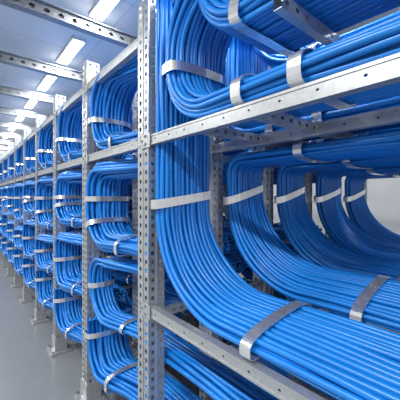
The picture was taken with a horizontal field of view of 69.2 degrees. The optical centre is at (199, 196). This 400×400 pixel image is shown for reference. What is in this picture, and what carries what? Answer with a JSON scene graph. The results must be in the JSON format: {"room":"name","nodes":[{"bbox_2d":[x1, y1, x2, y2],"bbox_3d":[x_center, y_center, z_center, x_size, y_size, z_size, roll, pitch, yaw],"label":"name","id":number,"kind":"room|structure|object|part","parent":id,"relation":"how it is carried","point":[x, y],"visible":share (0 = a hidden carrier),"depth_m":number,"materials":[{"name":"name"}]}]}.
{"room":"server room","nodes":[
{"label":"server room","id":0,"kind":"room"},
{"bbox_2d":[0,0,399,154],"bbox_3d":[-5.207,-2.500,8.801,11.200,0.100,28.200,0,0,-40],"label":"ceiling","id":1,"kind":"structure","parent":0,"point":[24,34],"depth_m":4.66,"materials":[{"name":"white paint"}]},
{"bbox_2d":[0,146,7,149],"bbox_3d":[-8.864,-2.290,13.063,11.000,0.320,0.110,0,0,-40],"label":"ceiling beam","id":2,"kind":"structure","parent":1,"relation":"attached to","point":[1,147],"depth_m":13.05,"materials":[{"name":"metal"}]},
{"bbox_2d":[0,140,13,144],"bbox_3d":[-7.780,-2.290,11.753,11.000,0.320,0.110,0,0,-40],"label":"ceiling beam","id":3,"kind":"structure","parent":1,"relation":"attached to","point":[7,142],"depth_m":11.73,"materials":[{"name":"metal"}]},
{"bbox_2d":[0,132,26,138],"bbox_3d":[-6.696,-2.290,10.444,11.000,0.320,0.110,0,0,-40],"label":"ceiling beam","id":4,"kind":"structure","parent":1,"relation":"attached to","point":[2,134],"depth_m":10.38,"materials":[{"name":"metal"}]},
{"bbox_2d":[0,121,34,130],"bbox_3d":[-5.612,-2.290,9.134,11.000,0.320,0.110,0,0,-40],"label":"ceiling beam","id":5,"kind":"structure","parent":1,"relation":"attached to","point":[2,124],"depth_m":9.02,"materials":[{"name":"metal"}]},
{"bbox_2d":[14,116,24,120],"bbox_3d":[-5.417,-2.419,8.757,0.200,0.062,1.000,0,0,-40],"label":"ceiling lamp","id":6,"kind":"object","parent":1,"relation":"attached to","point":[17,118],"visible":0.61,"depth_m":8.86,"materials":[{"name":"paint"}]},
{"bbox_2d":[0,107,50,119],"bbox_3d":[-4.528,-2.290,7.824,11.000,0.320,0.110,0,0,-40],"label":"ceiling beam","id":7,"kind":"structure","parent":1,"relation":"attached to","point":[3,110],"depth_m":7.63,"materials":[{"name":"metal"}]},
{"bbox_2d":[23,100,37,108],"bbox_3d":[-4.333,-2.419,7.447,0.200,0.062,1.000,0,0,-40],"label":"ceiling lamp","id":8,"kind":"object","parent":1,"relation":"attached to","point":[29,104],"visible":0.64,"depth_m":7.49,"materials":[{"name":"paint"}]},
{"bbox_2d":[0,85,68,103],"bbox_3d":[-3.445,-2.290,6.515,11.000,0.320,0.110,0,0,-40],"label":"ceiling beam","id":9,"kind":"structure","parent":1,"relation":"attached to","point":[4,90],"depth_m":6.25,"materials":[{"name":"metal"}]},
{"bbox_2d":[36,74,57,90],"bbox_3d":[-3.249,-2.419,6.138,0.200,0.062,1.000,0,0,-40],"label":"ceiling lamp","id":10,"kind":"object","parent":1,"relation":"attached to","point":[47,80],"visible":0.89,"depth_m":6.05,"materials":[{"name":"paint"}]},
{"bbox_2d":[0,0,137,47],"bbox_3d":[-1.277,-2.290,3.895,11.000,0.320,0.110,0,0,-40],"label":"ceiling beam","id":11,"kind":"structure","parent":1,"relation":"attached to","point":[42,9],"depth_m":3.60,"materials":[{"name":"metal"}]},
{"bbox_2d":[0,50,137,95],"bbox_3d":[-2.361,-2.290,5.205,11.000,0.320,0.110,0,0,-40],"label":"ceiling beam","id":12,"kind":"structure","parent":1,"relation":"attached to","point":[7,58],"depth_m":4.90,"materials":[{"name":"metal"}]},
{"bbox_2d":[56,35,85,64],"bbox_3d":[-2.165,-2.419,4.828,0.200,0.062,1.000,0,0,-40],"label":"ceiling lamp","id":13,"kind":"object","parent":1,"relation":"attached to","point":[73,46],"visible":1,"depth_m":4.72,"materials":[{"name":"plastic"},{"name":"metal"}]},
{"bbox_2d":[88,0,119,20],"bbox_3d":[-1.081,-2.419,3.518,0.200,0.062,1.000,0,0,-40],"label":"ceiling lamp","id":14,"kind":"object","parent":1,"relation":"attached to","point":[101,9],"visible":1,"depth_m":3.69,"materials":[{"name":"paint"}]},
{"bbox_2d":[0,260,399,399],"bbox_3d":[-5.207,2.170,8.801,11.200,0.100,28.200,0,0,-40],"label":"floor","id":15,"kind":"structure","parent":0,"point":[28,371],"depth_m":3.81,"materials":[{"name":"concrete"}]},
{"bbox_2d":[0,156,4,260],"bbox_3d":[-6.179,0.365,9.588,0.835,3.510,1.306,0,0,-40],"label":"rack","id":16,"kind":"object","parent":15,"relation":"on","point":[1,157],"visible":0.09,"depth_m":9.73,"materials":[{"name":"metal"}]},
{"bbox_2d":[0,233,2,251],"bbox_3d":[-6.186,1.487,9.415,1.143,0.534,0.480,0,0,42],"label":"cable bundle","id":17,"kind":"object","parent":16,"relation":"attached to","point":[1,235],"visible":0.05,"depth_m":9.59,"materials":[{"name":"plastic"}]},
{"bbox_2d":[0,187,4,213],"bbox_3d":[-6.184,0.124,9.417,1.145,0.901,0.482,0,0,41],"label":"cable bundle","id":18,"kind":"object","parent":16,"relation":"attached to","point":[1,206],"visible":0.14,"depth_m":9.56,"materials":[{"name":"plastic"}]},
{"bbox_2d":[0,159,21,182],"bbox_3d":[-6.162,-0.871,9.430,1.156,0.871,0.481,0,0,41],"label":"cable bundle","id":19,"kind":"object","parent":16,"relation":"hanging from","point":[1,165],"visible":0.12,"depth_m":9.60,"materials":[{"name":"plastic"}]},
{"bbox_2d":[0,151,7,267],"bbox_3d":[-5.382,0.365,8.625,0.835,3.510,1.306,0,0,-40],"label":"rack","id":20,"kind":"object","parent":15,"relation":"on","point":[4,262],"visible":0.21,"depth_m":8.74,"materials":[{"name":"metal"}]},
{"bbox_3d":[-5.933,2.020,8.835,0.255,0.200,0.280,0,0,-40],"label":"plate","id":21,"kind":"part","parent":20,"relation":"part of","materials":[{"name":"metal"}]},
{"bbox_2d":[1,212,7,238],"bbox_3d":[-5.387,0.814,8.454,1.146,0.761,0.486,0,0,41],"label":"cable bundle","id":22,"kind":"object","parent":20,"relation":"attached to","point":[4,221],"visible":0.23,"depth_m":8.62,"materials":[{"name":"plastic"}]},
{"bbox_2d":[1,186,7,208],"bbox_3d":[-5.389,0.014,8.451,1.144,0.680,0.490,0,0,41],"label":"cable bundle","id":23,"kind":"object","parent":20,"relation":"attached to","point":[4,189],"visible":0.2,"depth_m":8.59,"materials":[{"name":"plastic"}]},
{"bbox_2d":[1,238,7,257],"bbox_3d":[-5.386,1.487,8.456,1.145,0.534,0.487,0,0,41],"label":"cable bundle","id":24,"kind":"object","parent":20,"relation":"attached to","point":[4,241],"visible":0.18,"depth_m":8.62,"materials":[{"name":"plastic"}]},
{"bbox_2d":[3,159,7,181],"bbox_3d":[-5.367,-0.871,8.466,1.153,0.870,0.480,0,0,42],"label":"cable bundle","id":25,"kind":"object","parent":20,"relation":"hanging from","point":[5,162],"visible":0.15,"depth_m":8.64,"materials":[{"name":"plastic"}]},
{"bbox_3d":[-5.933,0.359,8.831,0.131,3.498,0.166,0,0,-40],"label":"post","id":26,"kind":"part","parent":20,"relation":"part of","materials":[{"name":"metal"}]},
{"bbox_2d":[5,145,22,276],"bbox_3d":[-4.316,0.365,7.885,1.535,3.510,1.306,0,0,-40],"label":"rack","id":27,"kind":"object","parent":15,"relation":"on","point":[10,269],"visible":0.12,"depth_m":7.79,"materials":[{"name":"metal"}]},
{"bbox_3d":[-5.136,2.020,7.872,0.255,0.200,0.280,0,0,-40],"label":"plate","id":28,"kind":"part","parent":27,"relation":"part of","materials":[{"name":"metal"}]},
{"bbox_2d":[6,184,13,215],"bbox_3d":[-4.590,0.094,7.493,1.145,0.841,0.484,0,0,41],"label":"cable bundle","id":29,"kind":"object","parent":27,"relation":"attached to","point":[10,190],"visible":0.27,"depth_m":7.65,"materials":[{"name":"plastic"}]},
{"bbox_2d":[6,243,13,265],"bbox_3d":[-4.591,1.487,7.491,1.144,0.534,0.482,0,0,41],"label":"cable bundle","id":30,"kind":"object","parent":27,"relation":"attached to","point":[10,246],"visible":0.2,"depth_m":7.66,"materials":[{"name":"plastic"}]},
{"bbox_3d":[-5.136,0.359,7.868,0.131,3.498,0.166,0,0,-40],"label":"post","id":31,"kind":"part","parent":27,"relation":"part of","materials":[{"name":"metal"}]},
{"bbox_2d":[6,220,22,242],"bbox_3d":[-4.592,0.894,7.489,1.143,0.600,0.481,0,0,42],"label":"cable bundle","id":32,"kind":"object","parent":27,"relation":"attached to","point":[10,225],"visible":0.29,"depth_m":7.63,"materials":[{"name":"plastic"}]},
{"bbox_2d":[8,150,34,179],"bbox_3d":[-4.569,-0.871,7.503,1.152,0.871,0.478,0,0,42],"label":"cable bundle","id":33,"kind":"object","parent":27,"relation":"hanging from","point":[11,157],"visible":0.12,"depth_m":7.66,"materials":[{"name":"plastic"}]},
{"bbox_2d":[11,138,26,287],"bbox_3d":[-3.519,0.365,6.922,1.535,3.510,1.306,0,0,-40],"label":"rack","id":34,"kind":"object","parent":15,"relation":"on","point":[18,282],"visible":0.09,"depth_m":6.82,"materials":[{"name":"metal"}]},
{"bbox_3d":[-4.339,2.020,6.909,0.255,0.200,0.280,0,0,-40],"label":"plate","id":35,"kind":"part","parent":34,"relation":"part of","materials":[{"name":"metal"}]},
{"bbox_3d":[-4.339,0.359,6.905,0.131,3.498,0.166,0,0,-40],"label":"post","id":36,"kind":"part","parent":34,"relation":"part of","materials":[{"name":"metal"}]},
{"bbox_2d":[13,249,22,275],"bbox_3d":[-3.795,1.487,6.527,1.143,0.534,0.480,0,0,42],"label":"cable bundle","id":37,"kind":"object","parent":34,"relation":"attached to","point":[18,254],"visible":0.18,"depth_m":6.70,"materials":[{"name":"plastic"}]},
{"bbox_2d":[13,183,34,222],"bbox_3d":[-3.793,0.124,6.528,1.145,0.901,0.482,0,0,41],"label":"cable bundle","id":38,"kind":"object","parent":34,"relation":"attached to","point":[18,188],"visible":0.28,"depth_m":6.68,"materials":[{"name":"plastic"}]},
{"bbox_2d":[15,142,39,176],"bbox_3d":[-3.771,-0.871,6.541,1.156,0.871,0.481,0,0,41],"label":"cable bundle","id":39,"kind":"object","parent":34,"relation":"hanging from","point":[19,152],"visible":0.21,"depth_m":6.71,"materials":[{"name":"plastic"}]},
{"bbox_2d":[13,226,49,250],"bbox_3d":[-3.795,0.924,6.527,1.144,0.540,0.481,0,0,42],"label":"cable bundle","id":40,"kind":"object","parent":34,"relation":"attached to","point":[17,233],"visible":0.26,"depth_m":6.66,"materials":[{"name":"plastic"}]},
{"bbox_2d":[19,128,58,303],"bbox_3d":[-2.722,0.365,5.959,1.535,3.510,1.306,0,0,-40],"label":"rack","id":41,"kind":"object","parent":15,"relation":"on","point":[27,296],"visible":0.16,"depth_m":5.86,"materials":[{"name":"metal"}]},
{"bbox_3d":[-3.542,0.359,5.942,0.131,3.498,0.166,0,0,-40],"label":"post","id":42,"kind":"part","parent":41,"relation":"part of","materials":[{"name":"metal"}]},
{"bbox_3d":[-3.542,2.020,5.946,0.255,0.200,0.280,0,0,-40],"label":"plate","id":43,"kind":"part","parent":41,"relation":"part of","materials":[{"name":"metal"}]},
{"bbox_2d":[22,180,34,215],"bbox_3d":[-2.998,0.014,5.562,1.144,0.680,0.490,0,0,41],"label":"cable bundle","id":44,"kind":"object","parent":41,"relation":"attached to","point":[28,202],"visible":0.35,"depth_m":5.70,"materials":[{"name":"plastic"}]},
{"bbox_2d":[22,258,39,289],"bbox_3d":[-2.995,1.487,5.567,1.145,0.534,0.487,0,0,41],"label":"cable bundle","id":45,"kind":"object","parent":41,"relation":"attached to","point":[28,266],"visible":0.33,"depth_m":5.73,"materials":[{"name":"plastic"}]},
{"bbox_2d":[22,219,52,260],"bbox_3d":[-2.996,0.814,5.565,1.146,0.761,0.486,0,0,41],"label":"cable bundle","id":46,"kind":"object","parent":41,"relation":"attached to","point":[28,233],"visible":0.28,"depth_m":5.73,"materials":[{"name":"plastic"}]},
{"bbox_2d":[24,134,58,174],"bbox_3d":[-2.976,-0.871,5.577,1.153,0.870,0.480,0,0,42],"label":"cable bundle","id":47,"kind":"object","parent":41,"relation":"hanging from","point":[29,159],"visible":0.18,"depth_m":5.74,"materials":[{"name":"plastic"}]},
{"bbox_2d":[30,114,114,324],"bbox_3d":[-1.355,0.365,5.468,3.015,3.510,1.306,0,0,-40],"label":"rack","id":48,"kind":"object","parent":15,"relation":"on","point":[40,316],"visible":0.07,"depth_m":4.91,"materials":[{"name":"metal"}]},
{"bbox_3d":[-2.745,0.359,4.979,0.131,3.498,0.166,0,0,-40],"label":"post","id":49,"kind":"part","parent":48,"relation":"part of","materials":[{"name":"metal"}]},
{"bbox_3d":[-2.745,2.020,4.983,0.255,0.200,0.280,0,0,-40],"label":"plate","id":50,"kind":"part","parent":48,"relation":"part of","materials":[{"name":"metal"}]},
{"bbox_2d":[34,234,52,274],"bbox_3d":[-2.201,0.894,4.600,1.143,0.600,0.481,0,0,42],"label":"cable bundle","id":51,"kind":"object","parent":48,"relation":"attached to","point":[43,250],"visible":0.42,"depth_m":4.74,"materials":[{"name":"plastic"}]},
{"bbox_2d":[34,270,58,310],"bbox_3d":[-2.200,1.487,4.602,1.144,0.534,0.482,0,0,41],"label":"cable bundle","id":52,"kind":"object","parent":48,"relation":"attached to","point":[44,282],"visible":0.41,"depth_m":4.77,"materials":[{"name":"plastic"}]},
{"bbox_2d":[34,176,81,231],"bbox_3d":[-2.199,0.094,4.604,1.145,0.841,0.484,0,0,41],"label":"cable bundle","id":53,"kind":"object","parent":48,"relation":"attached to","point":[44,185],"visible":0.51,"depth_m":4.76,"materials":[{"name":"plastic"}]},
{"bbox_2d":[37,121,81,168],"bbox_3d":[-2.179,-0.871,4.614,1.152,0.871,0.478,0,0,42],"label":"cable bundle","id":54,"kind":"object","parent":48,"relation":"hanging from","point":[45,144],"visible":0.31,"depth_m":4.78,"materials":[{"name":"plastic"}]},
{"bbox_2d":[47,88,137,356],"bbox_3d":[-0.558,0.365,4.505,3.015,3.510,1.306,0,0,-40],"label":"rack","id":55,"kind":"object","parent":15,"relation":"on","point":[59,346],"visible":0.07,"depth_m":3.95,"materials":[{"name":"metal"}]},
{"bbox_3d":[-1.948,0.359,4.016,0.131,3.498,0.166,0,0,-40],"label":"post","id":56,"kind":"part","parent":55,"relation":"part of","materials":[{"name":"metal"}]},
{"bbox_3d":[-1.948,2.020,4.020,0.255,0.200,0.280,0,0,-40],"label":"plate","id":57,"kind":"part","parent":55,"relation":"part of","materials":[{"name":"metal"}]},
{"bbox_2d":[53,168,89,227],"bbox_3d":[-1.403,0.023,3.638,1.148,0.703,0.487,0,0,41],"label":"cable bundle","id":58,"kind":"object","parent":55,"relation":"attached to","point":[67,199],"visible":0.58,"depth_m":3.78,"materials":[{"name":"plastic"}]},
{"bbox_2d":[53,288,89,343],"bbox_3d":[-1.404,1.487,3.637,1.143,0.534,0.478,0,0,42],"label":"cable bundle","id":59,"kind":"object","parent":55,"relation":"attached to","point":[67,307],"visible":0.49,"depth_m":3.80,"materials":[{"name":"plastic"}]},
{"bbox_2d":[53,232,127,299],"bbox_3d":[-1.404,0.823,3.638,1.144,0.743,0.481,0,0,42],"label":"cable bundle","id":60,"kind":"object","parent":55,"relation":"attached to","point":[67,258],"visible":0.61,"depth_m":3.79,"materials":[{"name":"plastic"}]},
{"bbox_2d":[56,94,129,162],"bbox_3d":[-1.377,-0.872,3.655,1.158,0.873,0.480,0,0,41],"label":"cable bundle","id":61,"kind":"object","parent":55,"relation":"hanging from","point":[69,140],"visible":0.44,"depth_m":3.82,"materials":[{"name":"plastic"}]},
{"bbox_3d":[-1.501,0.359,4.386,0.131,3.498,0.166,0,0,-40],"label":"post","id":62,"kind":"part","parent":55,"relation":"part of","materials":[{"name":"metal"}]},
{"bbox_2d":[105,252,137,284],"bbox_3d":[-0.857,0.894,4.090,1.143,0.600,0.481,0,0,42],"label":"cable bundle","id":63,"kind":"object","parent":55,"relation":"attached to","point":[126,277],"visible":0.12,"depth_m":4.09,"materials":[{"name":"plastic"}]},
{"bbox_2d":[115,279,137,316],"bbox_3d":[-0.856,1.487,4.091,1.144,0.534,0.482,0,0,41],"label":"cable bundle","id":64,"kind":"object","parent":55,"relation":"attached to","point":[125,304],"visible":0.23,"depth_m":4.31,"materials":[{"name":"plastic"}]},
{"bbox_2d":[126,105,137,159],"bbox_3d":[-0.835,-0.871,4.104,1.152,0.871,0.478,0,0,42],"label":"cable bundle","id":65,"kind":"object","parent":55,"relation":"attached to","point":[129,157],"visible":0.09,"depth_m":4.09,"materials":[{"name":"plastic"}]},
{"bbox_2d":[128,179,137,231],"bbox_3d":[-0.855,0.094,4.094,1.145,0.841,0.484,0,0,41],"label":"cable bundle","id":66,"kind":"object","parent":55,"relation":"attached to","point":[130,181],"visible":0.12,"depth_m":4.41,"materials":[{"name":"plastic"}]},
{"bbox_2d":[74,38,276,399],"bbox_3d":[0.239,0.365,3.542,3.015,3.510,1.306,0,0,-40],"label":"rack","id":67,"kind":"object","parent":15,"relation":"on","point":[90,389],"visible":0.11,"depth_m":3.01,"materials":[{"name":"metal"}]},
{"bbox_3d":[-1.151,0.359,3.053,0.131,3.498,0.166,0,0,-40],"label":"post","id":68,"kind":"part","parent":67,"relation":"part of","materials":[{"name":"metal"}]},
{"bbox_3d":[-1.151,2.020,3.057,0.255,0.200,0.280,0,0,-40],"label":"plate","id":69,"kind":"part","parent":67,"relation":"part of","materials":[{"name":"metal"}]},
{"bbox_2d":[87,39,146,152],"bbox_3d":[-0.579,-0.872,2.694,1.157,0.873,0.475,0,0,41],"label":"cable bundle","id":70,"kind":"object","parent":67,"relation":"hanging from","point":[111,101],"visible":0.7,"depth_m":2.85,"materials":[{"name":"plastic"}]},
{"bbox_2d":[84,159,152,256],"bbox_3d":[-0.604,0.093,2.678,1.150,0.843,0.484,0,0,41],"label":"cable bundle","id":71,"kind":"object","parent":67,"relation":"attached to","point":[106,198],"visible":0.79,"depth_m":2.83,"materials":[{"name":"plastic"}]},
{"bbox_3d":[-0.705,0.359,3.423,0.131,3.498,0.166,0,0,-40],"label":"post","id":72,"kind":"part","parent":67,"relation":"part of","materials":[{"name":"metal"}]},
{"bbox_3d":[-0.165,0.359,3.869,0.131,3.498,0.166,0,0,-40],"label":"post","id":73,"kind":"part","parent":67,"relation":"part of","materials":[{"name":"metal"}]},
{"bbox_2d":[164,305,239,374],"bbox_3d":[-0.059,1.487,3.128,1.144,0.534,0.482,0,0,41],"label":"cable bundle","id":74,"kind":"object","parent":67,"relation":"attached to","point":[178,314],"visible":0.08,"depth_m":3.28,"materials":[{"name":"plastic"}]},
{"bbox_2d":[164,253,248,313],"bbox_3d":[-0.060,0.894,3.127,1.143,0.600,0.481,0,0,42],"label":"cable bundle","id":75,"kind":"object","parent":67,"relation":"attached to","point":[238,264],"visible":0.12,"depth_m":3.03,"materials":[{"name":"plastic"}]},
{"bbox_3d":[0.405,0.359,4.341,0.131,3.498,0.166,0,0,-40],"label":"post","id":76,"kind":"part","parent":67,"relation":"part of","materials":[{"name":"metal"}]},
{"bbox_2d":[223,163,237,250],"bbox_3d":[-0.058,0.094,3.131,1.145,0.841,0.484,0,0,41],"label":"cable bundle","id":77,"kind":"object","parent":67,"relation":"attached to","point":[229,243],"visible":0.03,"depth_m":2.71,"materials":[{"name":"plastic"}]},
{"bbox_2d":[223,65,249,155],"bbox_3d":[-0.038,-0.871,3.141,1.152,0.871,0.478,0,0,42],"label":"cable bundle","id":78,"kind":"object","parent":67,"relation":"attached to","point":[224,140],"visible":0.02,"depth_m":2.90,"materials":[{"name":"plastic"}]},
{"bbox_2d":[225,147,278,156],"bbox_3d":[0.502,-0.871,3.587,1.152,0.871,0.478,0,0,42],"label":"cable bundle","id":79,"kind":"object","parent":67,"relation":"attached to","point":[250,149],"visible":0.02,"depth_m":3.38,"materials":[{"name":"plastic"}]},
{"bbox_2d":[223,168,287,240],"bbox_3d":[0.482,0.094,3.577,1.145,0.841,0.484,0,0,41],"label":"cable bundle","id":80,"kind":"object","parent":67,"relation":"attached to","point":[226,226],"visible":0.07,"depth_m":3.28,"materials":[{"name":"plastic"}]},
{"bbox_2d":[223,249,287,300],"bbox_3d":[0.479,0.894,3.573,1.143,0.600,0.481,0,0,42],"label":"cable bundle","id":81,"kind":"object","parent":67,"relation":"attached to","point":[235,252],"visible":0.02,"depth_m":3.36,"materials":[{"name":"plastic"}]},
{"bbox_2d":[241,240,296,279],"bbox_3d":[1.049,0.894,4.045,1.143,0.600,0.481,0,0,42],"label":"cable bundle","id":82,"kind":"object","parent":67,"relation":"attached to","point":[247,273],"visible":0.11,"depth_m":4.09,"materials":[{"name":"plastic"}]},
{"bbox_2d":[273,172,321,230],"bbox_3d":[1.052,0.094,4.049,1.145,0.841,0.484,0,0,41],"label":"cable bundle","id":83,"kind":"object","parent":67,"relation":"attached to","point":[278,225],"visible":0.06,"depth_m":3.84,"materials":[{"name":"plastic"}]},
{"bbox_2d":[138,0,399,399],"bbox_3d":[1.636,0.223,2.513,3.855,3.795,2.171,0,0,-40],"label":"rack","id":84,"kind":"object","parent":15,"relation":"on","point":[384,71],"visible":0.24,"depth_m":1.89,"materials":[{"name":"metal"}]},
{"bbox_2d":[84,309,201,399],"bbox_3d":[0.002,1.486,1.935,0.575,0.531,2.992,0,0,-40],"label":"cable bundle","id":85,"kind":"object","parent":84,"relation":"attached to","point":[113,363],"visible":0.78,"depth_m":2.75,"materials":[{"name":"plastic"}]},
{"bbox_3d":[-0.354,0.359,2.090,0.131,3.498,0.166,0,0,-40],"label":"post","id":86,"kind":"part","parent":84,"relation":"part of","materials":[{"name":"metal"}]},
{"bbox_2d":[88,256,278,399],"bbox_3d":[0.006,0.891,1.946,0.354,0.616,3.014,0,0,-42],"label":"cable bundle","id":87,"kind":"object","parent":84,"relation":"attached to","point":[215,379],"visible":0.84,"depth_m":2.15,"materials":[{"name":"plastic"}]},
{"bbox_3d":[0.092,0.359,2.460,0.131,3.498,0.166,0,0,-40],"label":"post","id":88,"kind":"part","parent":84,"relation":"part of","materials":[{"name":"metal"}]},
{"bbox_3d":[0.632,0.359,2.906,0.131,3.498,0.166,0,0,-40],"label":"post","id":89,"kind":"part","parent":84,"relation":"part of","materials":[{"name":"metal"}]},
{"bbox_2d":[247,293,295,399],"bbox_3d":[0.913,1.225,1.889,0.453,0.750,1.500,0,0,-40],"label":"cable bundle","id":90,"kind":"object","parent":84,"relation":"attached to","point":[260,360],"visible":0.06,"depth_m":2.36,"materials":[{"name":"plastic"}]},
{"bbox_2d":[151,0,399,399],"bbox_3d":[0.441,-0.310,1.427,0.518,2.099,1.851,0,0,-40],"label":"cable bundle","id":91,"kind":"object","parent":84,"relation":"hanging from","point":[344,358],"visible":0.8,"depth_m":1.63,"materials":[{"name":"plastic"}]},
{"bbox_2d":[161,0,399,128],"bbox_3d":[0.486,-0.882,1.373,0.518,0.901,1.750,0,0,-40],"label":"cable bundle","id":92,"kind":"object","parent":84,"relation":"on","point":[192,70],"visible":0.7,"depth_m":1.44,"materials":[{"name":"plastic"}]},
{"bbox_2d":[198,0,399,55],"bbox_3d":[0.554,-1.381,1.306,0.538,1.124,1.300,0,0,-40],"label":"cable bundle","id":93,"kind":"object","parent":84,"relation":"on","point":[256,23],"visible":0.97,"depth_m":1.39,"materials":[{"name":"plastic"}]},
{"bbox_3d":[1.202,0.359,3.378,0.131,3.498,0.166,0,0,-40],"label":"post","id":94,"kind":"part","parent":84,"relation":"part of","materials":[{"name":"metal"}]},
{"bbox_2d":[223,130,399,332],"bbox_3d":[0.868,0.177,1.943,0.473,1.062,1.602,0,0,-40],"label":"cable bundle","id":95,"kind":"object","parent":84,"relation":"attached to","point":[362,298],"visible":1,"depth_m":2.00,"materials":[{"name":"plastic"}]},
{"bbox_2d":[225,37,399,142],"bbox_3d":[0.848,-0.875,1.991,0.563,0.890,1.502,0,0,-40],"label":"cable bundle","id":96,"kind":"object","parent":84,"relation":"on","point":[241,58],"visible":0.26,"depth_m":2.13,"materials":[{"name":"plastic"}]},
{"bbox_2d":[253,11,399,67],"bbox_3d":[0.947,-1.230,1.887,0.503,0.740,1.293,0,0,-40],"label":"cable bundle","id":97,"kind":"object","parent":84,"relation":"hanging from","point":[272,60],"visible":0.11,"depth_m":2.00,"materials":[{"name":"plastic"}]},
{"bbox_3d":[1.772,0.359,3.850,0.131,3.498,0.166,0,0,-40],"label":"post","id":98,"kind":"part","parent":84,"relation":"part of","materials":[{"name":"metal"}]},
{"bbox_2d":[274,155,399,280],"bbox_3d":[1.407,0.177,2.390,0.473,1.062,1.602,0,0,-40],"label":"cable bundle","id":99,"kind":"object","parent":84,"relation":"attached to","point":[297,223],"visible":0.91,"depth_m":2.69,"materials":[{"name":"plastic"}]},
{"bbox_2d":[310,128,399,143],"bbox_3d":[1.387,-0.875,2.438,0.563,0.890,1.502,0,0,-40],"label":"cable bundle","id":100,"kind":"object","parent":84,"relation":"on","point":[393,129],"visible":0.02,"depth_m":2.17,"materials":[{"name":"plastic"}]},
{"bbox_2d":[314,165,399,260],"bbox_3d":[1.968,0.176,2.919,0.533,1.060,1.502,0,0,-40],"label":"cable bundle","id":101,"kind":"object","parent":84,"relation":"attached to","point":[334,219],"visible":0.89,"depth_m":3.23,"materials":[{"name":"plastic"}]},
{"bbox_3d":[2.419,0.359,4.385,0.131,3.498,0.166,0,0,-40],"label":"post","id":102,"kind":"part","parent":84,"relation":"part of","materials":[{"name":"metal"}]},
{"bbox_2d":[343,174,399,244],"bbox_3d":[2.538,0.176,3.391,0.533,1.060,1.502,0,0,-40],"label":"cable bundle","id":103,"kind":"object","parent":84,"relation":"attached to","point":[358,211],"visible":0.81,"depth_m":3.76,"materials":[{"name":"plastic"}]},
{"bbox_2d":[273,176,399,236],"bbox_3d":[-0.906,-0.165,12.231,0.200,4.570,28.000,0,0,-40],"label":"wall","id":104,"kind":"structure","parent":0,"point":[383,194],"depth_m":6.25,"materials":[{"name":"paint"}]}
]}

